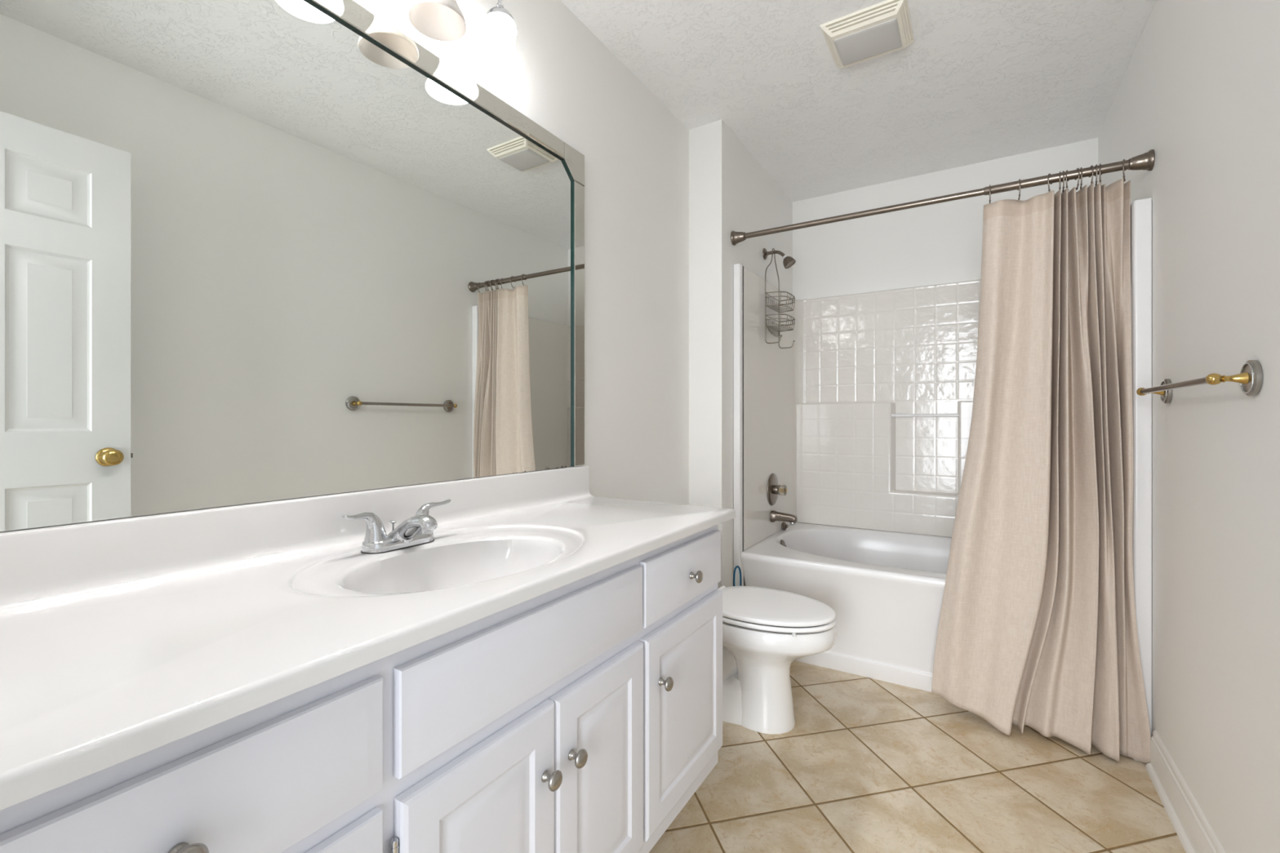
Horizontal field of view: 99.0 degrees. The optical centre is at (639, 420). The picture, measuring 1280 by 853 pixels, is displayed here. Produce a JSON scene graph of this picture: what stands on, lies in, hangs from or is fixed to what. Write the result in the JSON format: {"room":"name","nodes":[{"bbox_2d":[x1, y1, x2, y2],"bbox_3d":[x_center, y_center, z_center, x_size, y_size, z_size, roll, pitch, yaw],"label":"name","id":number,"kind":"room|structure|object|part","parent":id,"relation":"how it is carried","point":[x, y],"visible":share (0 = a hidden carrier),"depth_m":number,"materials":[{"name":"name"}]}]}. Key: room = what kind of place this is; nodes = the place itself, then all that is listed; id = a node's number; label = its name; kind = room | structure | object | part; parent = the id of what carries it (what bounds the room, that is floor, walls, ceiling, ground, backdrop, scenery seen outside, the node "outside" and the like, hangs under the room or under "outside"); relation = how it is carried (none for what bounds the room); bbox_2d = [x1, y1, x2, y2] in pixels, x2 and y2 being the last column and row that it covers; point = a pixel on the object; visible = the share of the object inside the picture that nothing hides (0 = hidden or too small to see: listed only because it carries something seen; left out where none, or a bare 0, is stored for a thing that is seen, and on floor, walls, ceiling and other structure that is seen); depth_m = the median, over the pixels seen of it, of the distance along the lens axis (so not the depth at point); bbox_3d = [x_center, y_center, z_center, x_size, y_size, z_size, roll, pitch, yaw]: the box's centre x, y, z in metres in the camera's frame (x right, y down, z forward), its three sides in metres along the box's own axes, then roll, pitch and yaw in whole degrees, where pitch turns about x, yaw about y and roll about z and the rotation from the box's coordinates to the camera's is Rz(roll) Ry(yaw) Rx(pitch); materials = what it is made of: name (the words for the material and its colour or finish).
{"room":"bathroom","nodes":[
{"label":"bathroom","id":0,"kind":"room"},
{"bbox_2d":[0,0,688,532],"bbox_3d":[-0.451,-0.108,1.504,0.100,2.440,2.442,0,0,32],"label":"wall","id":1,"kind":"structure","parent":0,"point":[635,150],"depth_m":2.00,"materials":[{"name":"white paint"}]},
{"bbox_2d":[0,0,584,531],"bbox_3d":[-0.580,-0.364,1.187,0.014,1.030,1.486,0,0,32],"label":"wall mirror","id":2,"kind":"object","parent":1,"relation":"attached to","point":[251,251],"visible":1,"depth_m":1.00,"materials":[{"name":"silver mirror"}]},
{"bbox_2d":[0,465,592,613],"bbox_3d":[-0.568,0.202,1.178,0.042,0.101,1.514,0,0,32],"label":"backsplash","id":3,"kind":"structure","parent":1,"relation":"attached to","point":[44,566],"depth_m":0.94,"materials":[{"name":"white stone"}]},
{"bbox_2d":[408,0,466,41],"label":"vanity light","id":4,"kind":"object","parent":1,"relation":"attached to","point":[443,20],"depth_m":1.25,"materials":[{"name":"white glass"}]},
{"bbox_3d":[-0.451,-0.947,1.220,0.124,0.120,0.124,0,0,32],"label":"lamp shade","id":5,"kind":"part","parent":4,"relation":"part of","materials":[{"name":"white glass"}]},
{"bbox_2d":[474,0,524,83],"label":"vanity light","id":6,"kind":"object","parent":1,"relation":"attached to","point":[498,59],"depth_m":1.36,"materials":[{"name":"white glass"}]},
{"bbox_3d":[-0.353,-0.947,1.378,0.124,0.120,0.124,0,0,32],"label":"lamp shade","id":7,"kind":"part","parent":6,"relation":"part of","materials":[{"name":"white glass"}]},
{"bbox_3d":[-0.353,-0.956,1.378,0.050,0.088,0.050,0,0,32],"label":"light bulb","id":8,"kind":"part","parent":6,"relation":"part of","materials":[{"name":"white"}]},
{"bbox_2d":[688,120,792,647],"bbox_3d":[0.560,-0.108,2.982,0.261,2.440,1.176,0,0,32],"label":"wall","id":9,"kind":"structure","parent":0,"point":[730,190],"depth_m":2.48,"materials":[{"name":"white paint"}]},
{"bbox_2d":[762,248,795,268],"bbox_3d":[0.729,-0.848,2.850,0.164,0.123,0.064,0,0,32],"label":"shower","id":10,"kind":"object","parent":9,"relation":"attached to","point":[788,261],"visible":1,"depth_m":2.83,"materials":[{"name":"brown metal"}]},
{"bbox_3d":[0.713,-0.865,2.860,0.108,0.049,0.017,0,0,32],"label":"shower arm","id":11,"kind":"part","parent":10,"relation":"part of","materials":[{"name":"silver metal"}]},
{"bbox_2d":[560,0,1155,201],"bbox_3d":[0.577,-1.368,1.547,1.802,0.080,3.597,0,0,32],"label":"ceiling","id":12,"kind":"structure","parent":0,"point":[978,81],"depth_m":2.10,"materials":[{"name":"white paint"}]},
{"bbox_2d":[820,0,914,68],"bbox_3d":[0.781,-1.307,1.873,0.262,0.042,0.249,0,0,32],"label":"fan","id":13,"kind":"object","parent":12,"relation":"attached to","point":[885,27],"visible":1,"depth_m":1.83,"materials":[{"name":"white plastic"}]},
{"bbox_2d":[648,660,1186,852],"bbox_3d":[0.558,1.152,1.517,1.802,0.080,3.667,0,0,32],"label":"floor","id":14,"kind":"structure","parent":0,"point":[865,765],"depth_m":1.65,"materials":[{"name":"tile"}]},
{"bbox_2d":[0,524,722,852],"bbox_3d":[-0.359,0.694,1.027,0.554,0.836,1.456,0,0,32],"label":"vanity cabinet","id":15,"kind":"object","parent":14,"relation":"on","point":[584,715],"visible":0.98,"depth_m":0.77,"materials":[{"name":"white paint"}]},
{"bbox_3d":[-0.394,0.381,0.473,0.029,0.030,0.030,0,0,32],"label":"knob","id":16,"kind":"part","parent":15,"relation":"part of","materials":[{"name":"silver metal"}]},
{"bbox_3d":[-0.417,0.375,0.481,0.019,0.134,0.410,0,0,32],"label":"drawer","id":17,"kind":"part","parent":15,"relation":"part of","materials":[{"name":"white paint"}]},
{"bbox_3d":[-0.417,0.569,0.481,0.019,0.204,0.410,0,0,32],"label":"drawer","id":18,"kind":"part","parent":15,"relation":"part of","materials":[{"name":"white paint"}]},
{"bbox_2d":[0,465,735,810],"bbox_3d":[-0.356,0.275,1.049,0.538,0.246,1.517,0,0,32],"label":"countertop","id":19,"kind":"structure","parent":15,"relation":"on","point":[122,639],"depth_m":0.77,"materials":[{"name":"white stone"}]},
{"bbox_2d":[342,499,451,554],"bbox_3d":[-0.487,0.217,1.117,0.188,0.081,0.164,0,0,-18],"label":"bathroom faucet","id":20,"kind":"object","parent":19,"relation":"on","point":[417,530],"visible":1,"depth_m":1.07,"materials":[{"name":"silver metal"}]},
{"bbox_3d":[-0.533,0.207,1.056,0.043,0.061,0.092,0,0,32],"label":"handle","id":21,"kind":"part","parent":20,"relation":"part of","materials":[{"name":"silver metal"}]},
{"bbox_3d":[-0.511,0.225,1.131,0.015,0.036,0.015,0,0,32],"label":"lift rod","id":22,"kind":"part","parent":20,"relation":"part of","materials":[{"name":"silver metal"}]},
{"bbox_3d":[-0.493,0.246,1.120,0.058,0.022,0.151,0,0,32],"label":"plate","id":23,"kind":"part","parent":20,"relation":"part of","materials":[{"name":"silver metal"}]},
{"bbox_3d":[-0.461,0.221,1.100,0.141,0.068,0.072,0,0,32],"label":"spout","id":24,"kind":"part","parent":20,"relation":"part of","materials":[{"name":"silver metal"}]},
{"bbox_3d":[-0.454,0.207,1.184,0.043,0.061,0.092,0,0,32],"label":"handle","id":25,"kind":"part","parent":20,"relation":"part of","materials":[{"name":"silver metal"}]},
{"bbox_3d":[-0.222,0.685,0.796,0.019,0.430,0.285,0,0,32],"label":"cabinet door","id":26,"kind":"part","parent":15,"relation":"part of","materials":[{"name":"white paint"}]},
{"bbox_3d":[-0.148,0.375,0.916,0.019,0.134,0.570,0,0,32],"label":"false drawer","id":27,"kind":"part","parent":15,"relation":"part of","materials":[{"name":"white paint"}]},
{"bbox_3d":[-0.142,0.578,0.880,0.029,0.030,0.030,0,0,32],"label":"knob","id":28,"kind":"part","parent":15,"relation":"part of","materials":[{"name":"silver metal"}]},
{"bbox_3d":[-0.106,0.578,0.937,0.029,0.030,0.030,0,0,32],"label":"knob","id":29,"kind":"part","parent":15,"relation":"part of","materials":[{"name":"silver metal"}]},
{"bbox_3d":[-0.071,0.685,1.039,0.019,0.430,0.282,0,0,32],"label":"cabinet door","id":30,"kind":"part","parent":15,"relation":"part of","materials":[{"name":"white paint"}]},
{"bbox_3d":[0.058,0.578,1.201,0.029,0.030,0.030,0,0,32],"label":"knob","id":31,"kind":"part","parent":15,"relation":"part of","materials":[{"name":"silver metal"}]},
{"bbox_3d":[0.114,0.374,1.339,0.019,0.140,0.402,0,0,32],"label":"drawer","id":32,"kind":"part","parent":15,"relation":"part of","materials":[{"name":"white paint"}]},
{"bbox_3d":[0.116,0.685,1.341,0.019,0.430,0.408,0,0,32],"label":"cabinet door","id":33,"kind":"part","parent":15,"relation":"part of","materials":[{"name":"white paint"}]},
{"bbox_3d":[0.138,0.380,1.330,0.029,0.030,0.030,0,0,32],"label":"knob","id":34,"kind":"part","parent":15,"relation":"part of","materials":[{"name":"silver metal"}]},
{"bbox_2d":[733,565,742,586],"bbox_3d":[0.429,0.876,2.408,0.094,0.471,0.094,0,0,32],"label":"toilet brush","id":35,"kind":"object","parent":14,"relation":"on","point":[736,566],"visible":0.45,"depth_m":2.40,"materials":[{"name":"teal plastic"}]},
{"bbox_2d":[717,586,837,734],"bbox_3d":[0.388,0.751,2.087,0.699,0.722,0.380,0,0,32],"label":"toilet","id":36,"kind":"object","parent":14,"relation":"on","point":[765,630],"visible":0.64,"depth_m":1.95,"materials":[{"name":"white ceramic"}]},
{"bbox_3d":[0.480,0.687,2.030,0.472,0.020,0.368,0,0,32],"label":"lid","id":37,"kind":"part","parent":36,"relation":"part of","materials":[{"name":"white plastic"}]},
{"bbox_3d":[0.484,0.709,2.027,0.467,0.015,0.372,0,0,32],"label":"seat","id":38,"kind":"part","parent":36,"relation":"part of","materials":[{"name":"white plastic"}]},
{"bbox_2d":[741,522,951,692],"bbox_3d":[1.279,0.860,2.537,1.357,0.504,0.905,0,0,32],"label":"bathtub","id":39,"kind":"object","parent":14,"relation":"on","point":[884,589],"visible":0.48,"depth_m":2.35,"materials":[{"name":"white ceramic"}]},
{"bbox_3d":[0.749,0.659,2.848,0.029,0.072,0.072,0,0,32],"label":"overflow plate","id":40,"kind":"part","parent":39,"relation":"part of","materials":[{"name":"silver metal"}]},
{"bbox_2d":[781,521,787,530],"bbox_3d":[0.801,0.585,3.013,0.047,0.047,0.028,0,0,-45],"label":"drain stopper","id":41,"kind":"object","parent":39,"relation":"on","point":[784,526],"visible":1,"depth_m":3.00,"materials":[{"name":"brown metal"}]},
{"bbox_2d":[733,197,1151,761],"bbox_3d":[1.290,0.196,2.544,1.438,1.832,0.948,0,0,32],"label":"tub surround","id":42,"kind":"object","parent":14,"relation":"on","point":[864,421],"visible":0.62,"depth_m":2.92,"materials":[{"name":"white tile"}]},
{"bbox_2d":[767,473,786,505],"bbox_3d":[0.733,0.366,2.871,0.076,0.168,0.168,0,0,32],"label":"shower valve","id":43,"kind":"object","parent":42,"relation":"attached to","point":[774,488],"visible":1,"depth_m":2.85,"materials":[{"name":"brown metal"}]},
{"bbox_3d":[0.720,0.366,2.879,0.022,0.049,0.049,0,0,32],"label":"stem","id":44,"kind":"part","parent":43,"relation":"part of","materials":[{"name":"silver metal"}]},
{"bbox_3d":[0.746,0.366,2.863,0.039,0.059,0.059,0,0,32],"label":"acrylic knob","id":45,"kind":"part","parent":43,"relation":"part of","materials":[{"name":"beige"}]},
{"bbox_2d":[764,248,795,348],"bbox_3d":[0.732,-0.641,2.818,0.107,0.516,0.228,0,0,32],"label":"shower caddy","id":46,"kind":"object","parent":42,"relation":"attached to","point":[779,304],"visible":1,"depth_m":2.80,"materials":[{"name":"silver metal"}]},
{"bbox_3d":[0.689,-0.654,2.844,0.005,0.491,0.226,0,0,32],"label":"hanger frame","id":47,"kind":"part","parent":46,"relation":"part of","materials":[{"name":"silver metal"}]},
{"bbox_2d":[765,313,795,332],"bbox_3d":[0.732,-0.502,2.818,0.106,0.057,0.225,0,0,32],"label":"wire basket","id":48,"kind":"object","parent":46,"relation":"on","point":[779,325],"depth_m":2.79,"materials":[{"name":"silver metal"}]},
{"bbox_2d":[765,291,795,312],"bbox_3d":[0.732,-0.609,2.818,0.106,0.067,0.225,0,0,32],"label":"wire basket","id":49,"kind":"object","parent":46,"relation":"on","point":[779,304],"depth_m":2.80,"materials":[{"name":"silver metal"}]},
{"bbox_2d":[769,510,797,524],"bbox_3d":[0.751,0.507,2.848,0.129,0.063,0.062,0,0,32],"label":"tub spout","id":50,"kind":"object","parent":42,"relation":"attached to","point":[775,516],"visible":1,"depth_m":2.83,"materials":[{"name":"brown metal"}]},
{"bbox_3d":[1.509,0.254,2.908,1.352,0.705,0.040,0,0,32],"label":"panel","id":51,"kind":"part","parent":42,"relation":"part of","materials":[{"name":"white tile"}]},
{"bbox_3d":[1.294,-0.057,2.561,1.416,1.328,0.916,0,0,32],"label":"wall panel","id":52,"kind":"part","parent":42,"relation":"part of","materials":[{"name":"white tile"}]},
{"bbox_2d":[792,137,1097,299],"bbox_3d":[1.567,-0.108,2.990,1.441,2.440,0.100,0,0,32],"label":"wall","id":53,"kind":"structure","parent":0,"point":[938,243],"depth_m":2.99,"materials":[{"name":"white paint"}]},
{"bbox_2d":[1097,0,1279,852],"bbox_3d":[1.300,-0.108,1.098,0.100,2.440,3.597,0,0,32],"label":"wall","id":54,"kind":"structure","parent":0,"point":[1199,88],"depth_m":1.31,"materials":[{"name":"white paint"}]},
{"bbox_2d":[730,149,1155,245],"bbox_3d":[1.042,-0.840,2.145,1.440,0.065,0.065,0,0,32],"label":"shower rod","id":55,"kind":"object","parent":54,"relation":"attached to","point":[1145,161],"visible":0.99,"depth_m":2.02,"materials":[{"name":"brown metal"}]},
{"bbox_2d":[989,184,991,203],"bbox_3d":[1.279,-0.823,1.998,0.008,0.073,0.039,0,0,32],"label":"curtain hook","id":56,"kind":"object","parent":55,"relation":"hanging from","point":[989,184],"visible":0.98,"depth_m":1.98,"materials":[{"name":"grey metal"}]},
{"bbox_2d":[1017,178,1020,199],"bbox_3d":[1.354,-0.823,1.952,0.008,0.073,0.039,0,0,26],"label":"curtain hook","id":57,"kind":"object","parent":55,"relation":"hanging from","point":[1019,179],"visible":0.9,"depth_m":1.94,"materials":[{"name":"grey metal"}]},
{"bbox_2d":[1047,173,1052,191],"bbox_3d":[1.428,-0.823,1.905,0.039,0.073,0.008,0,0,-38],"label":"curtain hook","id":58,"kind":"object","parent":55,"relation":"hanging from","point":[1049,189],"visible":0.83,"depth_m":1.90,"materials":[{"name":"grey metal"}]},
{"bbox_2d":[1061,170,1064,192],"bbox_3d":[1.460,-0.823,1.886,0.008,0.073,0.039,0,0,32],"label":"curtain hook","id":59,"kind":"object","parent":55,"relation":"hanging from","point":[1063,181],"visible":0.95,"depth_m":1.87,"materials":[{"name":"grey metal"}]},
{"bbox_2d":[1065,169,1069,191],"bbox_3d":[1.469,-0.823,1.880,0.039,0.073,0.008,0,0,-44],"label":"curtain hook","id":60,"kind":"object","parent":55,"relation":"hanging from","point":[1066,187],"visible":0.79,"depth_m":1.87,"materials":[{"name":"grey metal"}]},
{"bbox_2d":[1074,168,1079,190],"bbox_3d":[1.492,-0.823,1.866,0.008,0.073,0.039,0,0,23],"label":"curtain hook","id":61,"kind":"object","parent":55,"relation":"hanging from","point":[1077,184],"visible":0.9,"depth_m":1.85,"materials":[{"name":"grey metal"}]},
{"bbox_2d":[1079,167,1082,189],"bbox_3d":[1.501,-0.823,1.860,0.008,0.073,0.039,0,0,32],"label":"curtain hook","id":62,"kind":"object","parent":55,"relation":"hanging from","point":[1081,168],"visible":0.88,"depth_m":1.85,"materials":[{"name":"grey metal"}]},
{"bbox_2d":[1088,164,1093,184],"bbox_3d":[1.524,-0.823,1.846,0.008,0.073,0.039,0,0,26],"label":"curtain hook","id":63,"kind":"object","parent":55,"relation":"hanging from","point":[1091,166],"visible":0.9,"depth_m":1.83,"materials":[{"name":"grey metal"}]},
{"bbox_2d":[1094,164,1097,185],"bbox_3d":[1.535,-0.823,1.839,0.008,0.073,0.039,0,0,35],"label":"curtain hook","id":64,"kind":"object","parent":55,"relation":"hanging from","point":[1096,181],"visible":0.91,"depth_m":1.83,"materials":[{"name":"brown metal"}]},
{"bbox_2d":[931,178,1151,763],"bbox_3d":[1.380,0.157,1.925,0.626,1.900,0.129,0,0,32],"label":"shower curtain","id":65,"kind":"object","parent":64,"relation":"hanging from","point":[1037,628],"visible":1,"depth_m":1.88,"materials":[{"name":"fabric"}]},
{"bbox_2d":[1098,163,1102,182],"bbox_3d":[1.544,-0.823,1.834,0.008,0.073,0.039,0,0,43],"label":"curtain hook","id":66,"kind":"object","parent":55,"relation":"hanging from","point":[1100,180],"visible":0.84,"depth_m":1.82,"materials":[{"name":"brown metal"}]},
{"bbox_2d":[1122,159,1126,181],"bbox_3d":[1.596,-0.823,1.801,0.039,0.073,0.008,0,0,-41],"label":"curtain hook","id":67,"kind":"object","parent":55,"relation":"hanging from","point":[1123,170],"visible":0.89,"depth_m":1.79,"materials":[{"name":"brown metal"}]},
{"bbox_2d":[1145,729,1225,852],"bbox_3d":[0.994,1.047,0.722,0.024,0.130,2.395,0,0,32],"label":"baseboard","id":68,"kind":"structure","parent":54,"relation":"attached to","point":[1193,830],"depth_m":1.49,"materials":[{"name":"white paint"}]},
{"bbox_2d":[1136,360,1262,403],"bbox_3d":[1.372,-0.086,1.378,0.071,0.074,0.666,0,0,32],"label":"towel bar","id":69,"kind":"object","parent":54,"relation":"attached to","point":[1250,378],"visible":1,"depth_m":1.13,"materials":[{"name":"silver metal"}]},
{"bbox_3d":[1.523,-0.086,1.633,0.060,0.027,0.027,0,0,32],"label":"post","id":70,"kind":"part","parent":69,"relation":"part of","materials":[{"name":"gold metal"}]},
{"bbox_3d":[1.211,-0.086,1.129,0.060,0.027,0.027,0,0,32],"label":"post","id":71,"kind":"part","parent":69,"relation":"part of","materials":[{"name":"gold metal"}]}
]}

